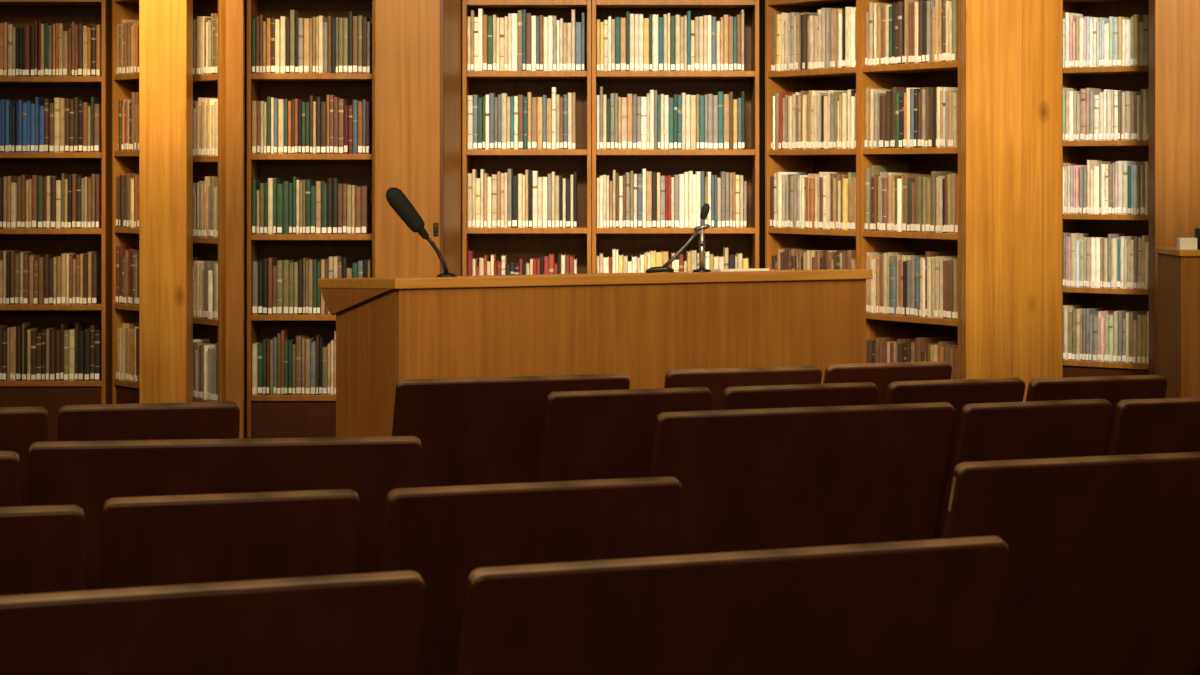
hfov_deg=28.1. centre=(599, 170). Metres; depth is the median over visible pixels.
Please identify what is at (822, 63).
book
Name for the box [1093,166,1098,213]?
book
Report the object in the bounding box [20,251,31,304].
book
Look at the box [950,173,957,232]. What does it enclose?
book
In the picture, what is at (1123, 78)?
bookcase
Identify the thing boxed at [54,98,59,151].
book
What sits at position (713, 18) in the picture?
book
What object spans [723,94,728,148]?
book
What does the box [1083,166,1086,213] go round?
book
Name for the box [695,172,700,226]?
book
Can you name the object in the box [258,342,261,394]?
book
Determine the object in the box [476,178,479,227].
book
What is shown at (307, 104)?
book
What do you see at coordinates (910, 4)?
book
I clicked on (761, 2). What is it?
wall
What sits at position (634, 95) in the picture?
book
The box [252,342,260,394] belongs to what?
book
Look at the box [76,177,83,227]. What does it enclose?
book
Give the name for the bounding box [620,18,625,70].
book
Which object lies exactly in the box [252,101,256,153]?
book
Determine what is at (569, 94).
book
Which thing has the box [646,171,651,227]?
book
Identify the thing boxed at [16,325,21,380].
book
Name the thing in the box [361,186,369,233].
book
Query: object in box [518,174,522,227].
book
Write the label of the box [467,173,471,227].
book
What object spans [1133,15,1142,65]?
book
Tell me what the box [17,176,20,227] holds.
book
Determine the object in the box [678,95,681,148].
book
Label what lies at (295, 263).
book
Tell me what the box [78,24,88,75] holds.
book
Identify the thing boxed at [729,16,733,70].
book
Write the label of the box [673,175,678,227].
book
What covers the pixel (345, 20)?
book
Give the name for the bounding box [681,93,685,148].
book
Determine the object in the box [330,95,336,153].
book
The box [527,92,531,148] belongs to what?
book
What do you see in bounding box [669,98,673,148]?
book
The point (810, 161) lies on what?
bookcase
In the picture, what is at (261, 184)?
book
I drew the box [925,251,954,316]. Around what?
book
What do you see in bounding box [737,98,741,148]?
book
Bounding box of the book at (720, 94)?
[717,92,722,148]
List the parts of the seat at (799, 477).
trim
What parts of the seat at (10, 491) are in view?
trim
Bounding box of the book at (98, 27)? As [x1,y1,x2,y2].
[96,25,100,75]
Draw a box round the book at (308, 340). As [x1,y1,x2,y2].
[305,337,314,394]
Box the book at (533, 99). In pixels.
[531,97,536,148]
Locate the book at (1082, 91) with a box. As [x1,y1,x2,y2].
[1080,89,1085,140]
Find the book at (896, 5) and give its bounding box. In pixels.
[894,4,897,63]
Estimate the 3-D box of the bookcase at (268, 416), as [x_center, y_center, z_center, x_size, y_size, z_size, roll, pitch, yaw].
[-1.172,0.175,9.880,0.528,2.550,0.260,0,0,0]
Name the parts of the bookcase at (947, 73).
panel, shelf, shelf, shelf, shelf, panel, panel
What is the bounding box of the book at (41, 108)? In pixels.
[39,106,43,151]
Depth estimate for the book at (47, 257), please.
10.32 m
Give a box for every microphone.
[386,187,456,276]
[645,203,710,272]
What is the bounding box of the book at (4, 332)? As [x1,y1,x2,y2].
[2,329,6,380]
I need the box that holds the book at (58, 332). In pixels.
[56,329,60,380]
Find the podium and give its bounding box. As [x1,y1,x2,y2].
[318,269,872,436]
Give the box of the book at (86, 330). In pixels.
[84,327,89,380]
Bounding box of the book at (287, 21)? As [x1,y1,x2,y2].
[286,20,289,72]
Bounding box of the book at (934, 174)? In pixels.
[930,171,957,232]
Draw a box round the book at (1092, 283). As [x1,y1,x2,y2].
[1090,237,1105,287]
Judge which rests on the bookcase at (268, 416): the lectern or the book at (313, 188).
the book at (313, 188)
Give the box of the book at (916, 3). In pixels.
[914,2,917,62]
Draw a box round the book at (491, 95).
[489,93,495,148]
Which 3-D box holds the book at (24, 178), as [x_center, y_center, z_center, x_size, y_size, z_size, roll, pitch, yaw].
[-2.479,0.132,10.382,0.018,0.231,0.145,0,0,0]
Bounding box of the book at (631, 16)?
[629,14,633,70]
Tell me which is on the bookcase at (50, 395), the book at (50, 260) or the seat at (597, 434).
the book at (50, 260)
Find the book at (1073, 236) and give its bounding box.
[1070,233,1088,286]
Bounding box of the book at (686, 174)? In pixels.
[683,172,688,227]
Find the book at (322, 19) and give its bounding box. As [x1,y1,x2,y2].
[319,16,326,72]
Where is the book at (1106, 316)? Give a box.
[1104,314,1112,361]
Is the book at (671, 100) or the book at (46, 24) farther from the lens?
the book at (46, 24)
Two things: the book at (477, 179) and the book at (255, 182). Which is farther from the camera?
the book at (477, 179)
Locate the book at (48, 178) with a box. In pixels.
[46,176,56,227]
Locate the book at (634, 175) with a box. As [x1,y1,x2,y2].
[633,174,636,227]
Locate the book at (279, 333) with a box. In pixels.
[277,332,280,394]
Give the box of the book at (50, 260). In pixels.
[49,258,52,304]
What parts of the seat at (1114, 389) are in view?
trim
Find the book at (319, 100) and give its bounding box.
[316,97,324,153]
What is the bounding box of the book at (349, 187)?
[347,185,351,233]
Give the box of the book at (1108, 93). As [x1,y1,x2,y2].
[1106,91,1113,139]
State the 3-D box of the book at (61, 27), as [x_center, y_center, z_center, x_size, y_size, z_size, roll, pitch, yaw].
[-2.319,-0.520,10.385,0.019,0.227,0.145,0,0,0]
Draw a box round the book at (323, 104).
[321,102,326,153]
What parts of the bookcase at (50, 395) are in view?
shelf, shelf, shelf, shelf, shelf, shelf, panel, panel, panel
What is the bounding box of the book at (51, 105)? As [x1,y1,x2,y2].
[49,103,53,151]
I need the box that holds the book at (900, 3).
[897,1,903,63]
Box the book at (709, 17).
[707,15,711,70]
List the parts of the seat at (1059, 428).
folded seat, trim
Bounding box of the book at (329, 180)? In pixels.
[327,178,332,233]
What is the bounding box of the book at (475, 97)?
[473,95,478,148]
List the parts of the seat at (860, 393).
trim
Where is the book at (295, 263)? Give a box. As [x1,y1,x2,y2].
[294,261,297,313]
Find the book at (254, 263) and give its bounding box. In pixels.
[252,261,257,313]
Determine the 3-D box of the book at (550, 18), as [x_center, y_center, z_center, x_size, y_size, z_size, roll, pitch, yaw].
[-0.207,-0.532,10.084,0.020,0.231,0.155,0,0,0]
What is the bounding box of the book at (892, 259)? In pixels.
[888,256,896,313]
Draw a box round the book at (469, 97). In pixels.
[467,95,472,148]
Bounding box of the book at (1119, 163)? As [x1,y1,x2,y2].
[1117,161,1122,214]
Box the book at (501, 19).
[500,18,503,70]
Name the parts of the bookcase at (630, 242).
panel, shelf, shelf, shelf, shelf, panel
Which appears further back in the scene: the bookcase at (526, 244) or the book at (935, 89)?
the bookcase at (526, 244)
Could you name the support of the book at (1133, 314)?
on the bookcase at (1123, 78)
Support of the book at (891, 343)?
on the bookcase at (947, 73)
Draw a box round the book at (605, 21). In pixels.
[604,20,607,70]
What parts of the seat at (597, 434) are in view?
trim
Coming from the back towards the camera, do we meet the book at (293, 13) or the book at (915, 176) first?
the book at (293, 13)
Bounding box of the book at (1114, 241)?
[1111,238,1119,287]
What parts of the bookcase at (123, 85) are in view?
shelf, shelf, shelf, shelf, shelf, shelf, panel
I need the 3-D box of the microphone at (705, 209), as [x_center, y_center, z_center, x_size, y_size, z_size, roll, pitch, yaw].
[0.285,0.245,8.760,0.242,0.256,0.068,0,0,-3]
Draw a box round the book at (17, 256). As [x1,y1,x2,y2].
[15,253,19,304]
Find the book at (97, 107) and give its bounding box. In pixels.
[94,104,100,151]
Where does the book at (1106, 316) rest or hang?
on the bookcase at (1123, 78)
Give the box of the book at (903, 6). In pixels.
[902,6,903,63]
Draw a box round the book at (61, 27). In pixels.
[58,24,69,75]
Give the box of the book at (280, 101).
[278,99,283,153]
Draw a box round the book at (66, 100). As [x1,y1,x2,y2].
[65,99,68,151]
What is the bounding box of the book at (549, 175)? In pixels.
[548,174,551,227]
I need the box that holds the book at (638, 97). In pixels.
[637,96,640,148]
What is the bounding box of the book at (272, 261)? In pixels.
[268,257,276,314]
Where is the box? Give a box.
[1177,238,1196,249]
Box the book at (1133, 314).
[1129,310,1145,362]
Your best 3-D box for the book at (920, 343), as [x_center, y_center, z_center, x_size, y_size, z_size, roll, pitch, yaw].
[1.284,0.769,9.329,0.139,0.245,0.026,0,0,-33]
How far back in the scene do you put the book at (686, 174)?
10.02 m
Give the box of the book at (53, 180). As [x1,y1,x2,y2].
[51,178,60,227]
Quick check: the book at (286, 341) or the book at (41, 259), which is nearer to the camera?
the book at (286, 341)
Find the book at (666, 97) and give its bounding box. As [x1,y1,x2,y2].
[664,95,668,148]
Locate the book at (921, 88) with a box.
[919,87,925,147]
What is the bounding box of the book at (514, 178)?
[512,176,517,227]
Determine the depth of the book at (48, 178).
10.32 m
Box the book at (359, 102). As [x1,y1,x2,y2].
[358,101,361,153]
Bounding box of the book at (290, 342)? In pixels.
[288,339,295,394]
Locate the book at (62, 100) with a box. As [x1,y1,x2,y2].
[60,98,66,151]
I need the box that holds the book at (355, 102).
[353,100,359,153]
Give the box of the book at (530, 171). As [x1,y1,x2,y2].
[529,170,532,227]
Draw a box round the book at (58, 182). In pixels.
[56,180,60,227]
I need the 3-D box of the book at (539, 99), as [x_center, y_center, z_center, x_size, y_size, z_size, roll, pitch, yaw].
[-0.251,-0.200,10.079,0.023,0.219,0.131,0,0,0]
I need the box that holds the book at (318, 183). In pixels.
[316,181,324,233]
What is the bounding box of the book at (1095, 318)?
[1093,316,1097,360]
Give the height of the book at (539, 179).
0.212 m
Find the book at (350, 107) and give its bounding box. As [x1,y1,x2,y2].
[348,105,352,153]
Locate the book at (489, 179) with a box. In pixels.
[487,177,491,227]
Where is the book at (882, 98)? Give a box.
[879,96,884,147]
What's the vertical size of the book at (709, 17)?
0.233 m
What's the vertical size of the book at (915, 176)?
0.222 m
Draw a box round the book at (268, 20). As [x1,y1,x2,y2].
[266,18,270,72]
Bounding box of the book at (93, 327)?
[90,324,100,380]
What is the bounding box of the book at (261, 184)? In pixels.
[260,183,263,233]
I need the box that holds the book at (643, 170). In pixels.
[642,169,645,227]
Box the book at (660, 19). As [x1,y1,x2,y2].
[658,17,662,70]
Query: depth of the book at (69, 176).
10.32 m
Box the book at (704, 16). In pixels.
[703,15,706,70]
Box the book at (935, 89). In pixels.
[935,89,936,146]
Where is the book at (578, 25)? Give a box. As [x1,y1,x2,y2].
[575,22,581,70]
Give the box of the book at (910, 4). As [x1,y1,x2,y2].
[908,3,911,63]
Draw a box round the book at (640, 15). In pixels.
[639,14,642,70]
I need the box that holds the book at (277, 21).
[275,19,279,72]
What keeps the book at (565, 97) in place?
on the bookcase at (526, 244)
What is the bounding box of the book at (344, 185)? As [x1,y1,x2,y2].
[343,184,349,233]
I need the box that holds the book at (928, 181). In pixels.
[925,179,930,232]
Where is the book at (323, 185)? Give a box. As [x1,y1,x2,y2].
[321,183,326,233]
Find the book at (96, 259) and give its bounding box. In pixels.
[92,254,100,303]
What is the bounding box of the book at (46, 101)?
[44,99,53,151]
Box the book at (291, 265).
[289,262,293,314]
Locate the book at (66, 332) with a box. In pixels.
[64,328,70,380]
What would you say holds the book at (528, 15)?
on the bookcase at (526, 244)
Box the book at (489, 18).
[487,16,492,70]
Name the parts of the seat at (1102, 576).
trim, leg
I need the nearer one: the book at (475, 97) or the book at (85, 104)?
the book at (475, 97)
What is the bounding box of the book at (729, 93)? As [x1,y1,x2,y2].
[728,92,732,148]
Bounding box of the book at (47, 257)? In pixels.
[44,254,55,303]
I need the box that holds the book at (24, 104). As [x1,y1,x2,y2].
[23,103,26,151]
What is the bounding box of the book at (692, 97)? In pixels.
[690,95,695,148]
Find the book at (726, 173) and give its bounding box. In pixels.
[725,172,728,227]
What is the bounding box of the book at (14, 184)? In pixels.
[11,182,16,227]
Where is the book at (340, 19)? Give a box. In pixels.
[339,18,342,72]
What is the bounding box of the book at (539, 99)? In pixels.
[537,97,542,148]
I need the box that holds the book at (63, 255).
[61,253,67,304]
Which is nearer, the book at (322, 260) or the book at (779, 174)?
the book at (322, 260)
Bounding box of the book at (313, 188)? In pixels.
[311,186,315,233]
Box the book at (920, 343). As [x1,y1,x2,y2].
[915,336,945,361]
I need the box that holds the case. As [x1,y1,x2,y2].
[1194,227,1199,248]
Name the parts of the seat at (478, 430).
trim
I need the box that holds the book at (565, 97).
[563,95,567,148]
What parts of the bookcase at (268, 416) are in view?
panel, shelf, shelf, panel, shelf, shelf, shelf, panel, panel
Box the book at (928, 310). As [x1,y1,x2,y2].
[926,257,934,317]
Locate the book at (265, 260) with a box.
[263,258,267,314]
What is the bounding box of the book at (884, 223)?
[881,178,887,230]
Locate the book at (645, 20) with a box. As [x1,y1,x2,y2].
[643,18,648,70]
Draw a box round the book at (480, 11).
[478,9,483,70]
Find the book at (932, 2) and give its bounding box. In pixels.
[930,0,934,61]
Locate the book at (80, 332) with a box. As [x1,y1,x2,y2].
[78,329,83,380]
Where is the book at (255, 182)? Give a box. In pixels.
[252,179,260,233]
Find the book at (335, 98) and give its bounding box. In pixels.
[334,97,341,153]
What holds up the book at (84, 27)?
on the bookcase at (50, 395)
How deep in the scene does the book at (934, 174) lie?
9.21 m
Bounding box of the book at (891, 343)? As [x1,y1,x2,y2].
[890,342,892,362]
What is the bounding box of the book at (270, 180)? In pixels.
[268,178,276,233]
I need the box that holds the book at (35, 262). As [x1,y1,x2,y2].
[33,259,38,304]
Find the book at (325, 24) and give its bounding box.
[323,22,327,72]
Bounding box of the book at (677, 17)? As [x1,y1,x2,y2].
[675,15,679,70]
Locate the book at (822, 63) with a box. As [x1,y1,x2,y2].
[820,8,824,68]
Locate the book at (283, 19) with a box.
[280,16,289,72]
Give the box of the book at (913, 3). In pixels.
[911,2,914,62]
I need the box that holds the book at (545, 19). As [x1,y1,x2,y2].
[543,17,547,70]
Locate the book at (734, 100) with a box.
[733,99,736,148]
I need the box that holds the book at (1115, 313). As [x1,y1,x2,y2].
[1113,310,1130,362]
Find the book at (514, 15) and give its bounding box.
[512,13,517,70]
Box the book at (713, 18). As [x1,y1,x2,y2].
[712,17,715,70]
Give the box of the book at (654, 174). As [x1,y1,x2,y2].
[652,172,656,227]
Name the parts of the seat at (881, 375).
trim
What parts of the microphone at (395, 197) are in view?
stem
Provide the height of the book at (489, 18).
0.231 m
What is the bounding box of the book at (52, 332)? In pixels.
[50,328,57,380]
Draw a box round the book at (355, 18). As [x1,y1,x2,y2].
[353,16,357,72]
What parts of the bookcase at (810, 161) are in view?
panel, shelf, shelf, shelf, shelf, panel, panel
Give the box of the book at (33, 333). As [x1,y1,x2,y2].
[31,329,41,380]
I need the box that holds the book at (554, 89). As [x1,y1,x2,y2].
[552,87,556,148]
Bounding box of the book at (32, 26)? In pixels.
[31,25,34,75]
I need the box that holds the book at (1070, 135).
[1068,91,1072,140]
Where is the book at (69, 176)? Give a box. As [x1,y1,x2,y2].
[68,175,71,227]
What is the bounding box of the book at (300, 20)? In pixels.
[298,18,303,72]
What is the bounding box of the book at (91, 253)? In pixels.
[88,251,98,304]
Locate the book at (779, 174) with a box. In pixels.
[777,172,805,227]
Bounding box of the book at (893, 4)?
[891,3,897,64]
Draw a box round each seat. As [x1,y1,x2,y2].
[0,406,47,505]
[0,451,20,506]
[0,505,84,595]
[0,571,424,674]
[28,436,421,590]
[58,401,239,440]
[100,489,359,589]
[380,476,681,674]
[392,374,629,486]
[457,536,1008,674]
[537,387,711,481]
[649,402,954,555]
[664,366,821,410]
[721,382,877,409]
[823,361,951,404]
[885,377,1024,538]
[938,399,1111,538]
[942,452,1199,674]
[1026,375,1166,455]
[1107,397,1199,455]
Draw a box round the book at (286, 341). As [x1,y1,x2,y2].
[284,339,290,394]
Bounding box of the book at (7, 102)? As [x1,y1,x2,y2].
[5,100,16,151]
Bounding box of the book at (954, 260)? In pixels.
[952,259,956,318]
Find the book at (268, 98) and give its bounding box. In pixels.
[267,97,274,153]
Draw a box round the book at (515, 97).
[514,96,517,148]
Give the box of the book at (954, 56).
[951,0,957,60]
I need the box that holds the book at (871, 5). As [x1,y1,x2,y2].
[868,3,891,65]
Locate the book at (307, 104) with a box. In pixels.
[305,102,309,153]
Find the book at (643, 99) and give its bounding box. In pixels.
[641,97,646,148]
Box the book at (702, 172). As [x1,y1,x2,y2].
[699,171,704,208]
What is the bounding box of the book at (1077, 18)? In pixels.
[1075,17,1080,66]
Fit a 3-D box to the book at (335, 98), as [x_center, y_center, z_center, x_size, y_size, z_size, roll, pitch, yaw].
[-1.075,-0.185,9.840,0.018,0.231,0.152,0,0,0]
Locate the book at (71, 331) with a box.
[69,328,74,380]
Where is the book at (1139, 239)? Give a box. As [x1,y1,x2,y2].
[1137,238,1140,288]
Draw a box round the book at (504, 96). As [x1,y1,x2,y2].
[501,93,507,148]
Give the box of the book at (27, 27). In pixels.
[25,25,30,75]
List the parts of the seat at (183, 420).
trim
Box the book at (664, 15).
[663,14,666,70]
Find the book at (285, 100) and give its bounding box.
[284,99,290,153]
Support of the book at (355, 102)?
on the bookcase at (268, 416)
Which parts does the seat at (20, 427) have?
trim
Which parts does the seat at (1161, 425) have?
trim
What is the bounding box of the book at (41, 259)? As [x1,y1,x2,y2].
[39,257,43,304]
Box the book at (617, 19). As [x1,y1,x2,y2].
[615,17,619,70]
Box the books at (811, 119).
[0,0,1148,401]
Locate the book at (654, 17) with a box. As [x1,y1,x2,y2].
[652,15,657,70]
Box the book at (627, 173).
[626,172,629,227]
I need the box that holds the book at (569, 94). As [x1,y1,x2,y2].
[568,93,571,148]
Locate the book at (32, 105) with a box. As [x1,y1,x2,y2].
[31,104,34,151]
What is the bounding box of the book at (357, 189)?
[355,186,360,233]
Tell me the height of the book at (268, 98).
0.233 m
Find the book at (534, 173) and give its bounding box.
[532,171,537,227]
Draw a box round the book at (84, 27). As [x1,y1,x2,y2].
[83,26,90,75]
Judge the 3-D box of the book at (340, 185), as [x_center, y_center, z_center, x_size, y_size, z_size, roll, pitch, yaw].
[-1.058,0.154,9.833,0.020,0.206,0.140,0,0,0]
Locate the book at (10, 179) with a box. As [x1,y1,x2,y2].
[7,176,16,227]
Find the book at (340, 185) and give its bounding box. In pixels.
[338,183,345,233]
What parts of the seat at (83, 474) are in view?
trim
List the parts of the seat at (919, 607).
trim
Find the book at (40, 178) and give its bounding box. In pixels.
[38,176,45,227]
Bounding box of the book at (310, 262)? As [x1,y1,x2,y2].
[308,259,314,314]
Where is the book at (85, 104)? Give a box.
[83,102,90,151]
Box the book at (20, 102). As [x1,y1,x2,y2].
[18,100,26,151]
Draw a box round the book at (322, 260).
[321,259,327,314]
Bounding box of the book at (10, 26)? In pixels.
[8,24,19,75]
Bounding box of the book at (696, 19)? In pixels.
[694,17,698,70]
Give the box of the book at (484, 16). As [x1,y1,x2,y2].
[483,15,487,70]
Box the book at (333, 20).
[331,18,335,72]
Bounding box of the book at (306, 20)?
[304,18,309,72]
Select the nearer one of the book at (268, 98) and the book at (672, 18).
the book at (268, 98)
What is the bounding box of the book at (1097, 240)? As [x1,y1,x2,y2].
[1095,237,1107,287]
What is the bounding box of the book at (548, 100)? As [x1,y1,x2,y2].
[546,98,551,148]
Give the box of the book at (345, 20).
[343,18,347,72]
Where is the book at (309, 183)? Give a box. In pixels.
[306,180,314,233]
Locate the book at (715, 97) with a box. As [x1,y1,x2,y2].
[713,95,717,148]
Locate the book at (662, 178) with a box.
[660,176,664,227]
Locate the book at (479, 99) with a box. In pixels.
[478,98,481,148]
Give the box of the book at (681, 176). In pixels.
[678,174,683,227]
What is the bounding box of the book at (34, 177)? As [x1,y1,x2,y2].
[32,175,43,228]
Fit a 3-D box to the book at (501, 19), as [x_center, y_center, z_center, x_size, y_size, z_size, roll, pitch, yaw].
[-0.409,-0.528,10.080,0.019,0.223,0.135,0,0,0]
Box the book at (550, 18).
[548,16,552,70]
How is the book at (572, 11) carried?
on the bookcase at (526, 244)
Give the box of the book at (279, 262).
[277,260,282,314]
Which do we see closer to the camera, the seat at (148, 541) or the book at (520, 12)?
the seat at (148, 541)
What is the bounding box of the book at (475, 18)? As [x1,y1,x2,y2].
[474,17,477,70]
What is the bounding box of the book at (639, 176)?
[637,174,641,227]
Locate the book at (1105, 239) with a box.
[1103,238,1107,287]
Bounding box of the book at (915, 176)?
[914,175,930,231]
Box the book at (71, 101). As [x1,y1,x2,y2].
[69,99,73,151]
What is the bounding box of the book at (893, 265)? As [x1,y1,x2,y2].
[890,263,896,314]
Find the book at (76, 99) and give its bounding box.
[74,97,84,151]
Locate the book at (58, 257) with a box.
[57,256,60,304]
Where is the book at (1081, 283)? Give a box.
[1079,241,1083,286]
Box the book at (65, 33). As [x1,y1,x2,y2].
[63,31,67,75]
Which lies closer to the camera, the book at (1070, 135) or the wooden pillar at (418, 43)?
the wooden pillar at (418, 43)
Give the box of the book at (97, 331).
[95,328,100,380]
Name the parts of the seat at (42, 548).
trim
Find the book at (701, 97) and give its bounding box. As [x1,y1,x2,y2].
[699,95,704,148]
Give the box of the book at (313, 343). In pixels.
[310,340,315,394]
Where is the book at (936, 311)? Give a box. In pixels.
[934,256,956,317]
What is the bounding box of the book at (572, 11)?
[571,10,574,70]
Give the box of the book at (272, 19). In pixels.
[271,18,275,72]
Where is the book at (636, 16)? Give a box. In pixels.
[634,14,638,70]
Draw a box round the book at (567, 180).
[566,179,569,227]
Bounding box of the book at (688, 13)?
[686,11,690,70]
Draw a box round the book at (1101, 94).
[1099,92,1103,140]
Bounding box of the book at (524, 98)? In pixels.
[523,97,526,148]
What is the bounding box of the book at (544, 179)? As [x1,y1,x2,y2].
[542,177,547,227]
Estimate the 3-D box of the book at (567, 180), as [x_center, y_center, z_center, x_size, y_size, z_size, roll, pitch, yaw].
[-0.133,0.136,10.095,0.018,0.202,0.154,0,0,0]
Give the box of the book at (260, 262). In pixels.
[258,260,262,314]
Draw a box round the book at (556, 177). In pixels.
[555,176,558,227]
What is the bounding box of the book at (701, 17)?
[699,16,702,70]
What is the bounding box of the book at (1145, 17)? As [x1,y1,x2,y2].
[1143,15,1148,65]
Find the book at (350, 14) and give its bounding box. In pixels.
[348,12,355,72]
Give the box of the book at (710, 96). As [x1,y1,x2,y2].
[708,94,712,148]
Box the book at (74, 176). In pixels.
[72,174,82,227]
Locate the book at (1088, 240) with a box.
[1086,238,1090,287]
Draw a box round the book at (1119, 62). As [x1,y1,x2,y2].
[1117,17,1130,65]
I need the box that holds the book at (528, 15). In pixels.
[526,13,531,70]
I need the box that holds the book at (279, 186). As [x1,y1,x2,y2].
[277,184,282,233]
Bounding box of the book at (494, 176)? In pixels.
[492,174,496,227]
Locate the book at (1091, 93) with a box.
[1089,91,1103,140]
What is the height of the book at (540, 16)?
0.234 m
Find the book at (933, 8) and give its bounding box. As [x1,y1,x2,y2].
[932,7,934,61]
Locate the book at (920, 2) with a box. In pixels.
[918,0,926,62]
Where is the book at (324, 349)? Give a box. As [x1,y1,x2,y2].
[322,346,327,394]
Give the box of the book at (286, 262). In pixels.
[283,259,293,313]
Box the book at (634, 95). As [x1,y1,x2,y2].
[633,94,636,148]
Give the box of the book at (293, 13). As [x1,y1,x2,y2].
[290,10,298,72]
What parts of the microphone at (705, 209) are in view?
arm, post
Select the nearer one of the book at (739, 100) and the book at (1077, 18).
the book at (739, 100)
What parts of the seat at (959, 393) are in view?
trim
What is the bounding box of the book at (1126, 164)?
[1122,161,1141,214]
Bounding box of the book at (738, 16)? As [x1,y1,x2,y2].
[735,15,740,70]
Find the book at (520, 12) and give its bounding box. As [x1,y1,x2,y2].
[518,10,522,70]
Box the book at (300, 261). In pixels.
[298,258,302,314]
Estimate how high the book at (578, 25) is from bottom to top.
0.204 m
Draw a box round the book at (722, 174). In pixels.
[720,172,724,227]
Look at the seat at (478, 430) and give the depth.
6.38 m
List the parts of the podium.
panel, panel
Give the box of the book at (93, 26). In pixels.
[91,24,97,75]
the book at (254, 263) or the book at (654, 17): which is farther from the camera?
the book at (654, 17)
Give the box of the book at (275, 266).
[273,265,276,313]
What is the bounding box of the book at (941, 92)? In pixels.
[939,91,942,146]
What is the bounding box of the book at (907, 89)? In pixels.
[906,88,919,147]
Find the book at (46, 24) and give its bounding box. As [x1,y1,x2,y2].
[45,23,52,75]
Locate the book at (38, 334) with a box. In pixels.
[36,331,41,380]
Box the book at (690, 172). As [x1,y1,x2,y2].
[688,171,692,227]
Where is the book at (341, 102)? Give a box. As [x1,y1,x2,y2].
[338,99,346,153]
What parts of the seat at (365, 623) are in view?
trim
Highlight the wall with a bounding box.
[245,0,764,438]
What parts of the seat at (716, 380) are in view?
trim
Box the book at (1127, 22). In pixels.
[1125,20,1130,65]
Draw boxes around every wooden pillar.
[139,0,192,402]
[225,0,244,438]
[375,0,461,277]
[961,0,1062,401]
[1149,0,1199,374]
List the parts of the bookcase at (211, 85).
shelf, shelf, shelf, shelf, shelf, panel, panel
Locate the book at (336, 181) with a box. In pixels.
[333,178,341,233]
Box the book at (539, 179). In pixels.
[537,177,541,227]
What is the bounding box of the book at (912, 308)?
[910,256,921,315]
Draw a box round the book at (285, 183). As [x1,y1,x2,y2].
[283,181,292,233]
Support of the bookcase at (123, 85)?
on the floor
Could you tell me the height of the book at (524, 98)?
0.220 m
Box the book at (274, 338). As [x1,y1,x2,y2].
[273,336,276,394]
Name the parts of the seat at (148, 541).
trim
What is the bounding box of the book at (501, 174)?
[500,173,503,227]
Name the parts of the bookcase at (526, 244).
panel, shelf, shelf, shelf, shelf, panel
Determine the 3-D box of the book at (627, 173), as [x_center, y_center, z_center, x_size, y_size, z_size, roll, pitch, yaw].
[0.117,0.121,10.089,0.018,0.231,0.136,0,0,0]
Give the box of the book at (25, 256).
[23,253,35,304]
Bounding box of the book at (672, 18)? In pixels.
[670,16,674,70]
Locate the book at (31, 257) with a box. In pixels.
[29,254,40,303]
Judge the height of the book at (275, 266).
0.198 m
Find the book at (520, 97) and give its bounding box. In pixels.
[518,95,523,148]
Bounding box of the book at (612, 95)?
[610,93,614,148]
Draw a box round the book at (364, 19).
[362,17,369,72]
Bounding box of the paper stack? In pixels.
[691,268,768,271]
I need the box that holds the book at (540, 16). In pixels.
[539,15,543,70]
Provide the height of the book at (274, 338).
0.232 m
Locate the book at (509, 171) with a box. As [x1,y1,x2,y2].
[507,169,512,227]
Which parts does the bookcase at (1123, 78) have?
panel, shelf, shelf, shelf, shelf, shelf, shelf, panel, panel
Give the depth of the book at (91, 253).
10.32 m
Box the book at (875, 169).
[870,165,903,228]
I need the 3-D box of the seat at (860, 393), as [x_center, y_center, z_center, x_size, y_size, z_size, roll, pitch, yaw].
[0.473,0.998,6.264,0.430,0.903,0.286,0,0,-20]
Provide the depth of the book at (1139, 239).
10.54 m
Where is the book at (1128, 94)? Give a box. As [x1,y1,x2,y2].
[1125,91,1139,139]
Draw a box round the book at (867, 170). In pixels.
[865,168,870,230]
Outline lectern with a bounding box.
[1155,247,1199,397]
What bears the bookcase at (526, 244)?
on the floor
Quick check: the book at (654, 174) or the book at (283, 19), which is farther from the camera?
the book at (654, 174)
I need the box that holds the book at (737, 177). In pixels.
[735,175,739,227]
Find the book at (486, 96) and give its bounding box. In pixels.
[485,95,488,148]
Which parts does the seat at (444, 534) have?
trim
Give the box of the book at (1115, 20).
[1113,18,1117,65]
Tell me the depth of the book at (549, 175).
10.01 m
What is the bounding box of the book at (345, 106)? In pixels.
[344,105,347,153]
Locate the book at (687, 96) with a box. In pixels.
[686,95,689,148]
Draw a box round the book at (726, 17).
[723,15,728,70]
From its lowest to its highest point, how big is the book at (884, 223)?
0.209 m
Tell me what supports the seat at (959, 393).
on the floor
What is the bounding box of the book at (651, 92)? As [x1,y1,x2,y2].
[649,90,653,148]
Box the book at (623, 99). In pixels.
[621,97,626,148]
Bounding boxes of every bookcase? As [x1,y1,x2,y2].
[0,0,111,441]
[112,0,138,403]
[193,0,224,401]
[247,0,374,438]
[462,0,591,275]
[592,0,758,272]
[765,0,858,269]
[859,0,960,378]
[1063,0,1148,377]
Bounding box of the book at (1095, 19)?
[1093,17,1098,66]
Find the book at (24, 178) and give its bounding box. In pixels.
[21,175,31,227]
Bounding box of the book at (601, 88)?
[600,87,602,148]
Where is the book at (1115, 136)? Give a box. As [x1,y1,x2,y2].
[1113,90,1119,139]
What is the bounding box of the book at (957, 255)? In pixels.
[956,255,957,319]
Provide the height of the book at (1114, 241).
0.221 m
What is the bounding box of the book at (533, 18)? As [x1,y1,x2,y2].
[531,16,535,70]
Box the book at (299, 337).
[296,334,305,394]
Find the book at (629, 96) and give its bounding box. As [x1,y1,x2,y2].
[627,94,632,148]
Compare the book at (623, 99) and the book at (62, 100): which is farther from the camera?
the book at (62, 100)
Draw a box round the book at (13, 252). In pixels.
[10,250,21,304]
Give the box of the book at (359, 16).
[358,15,363,72]

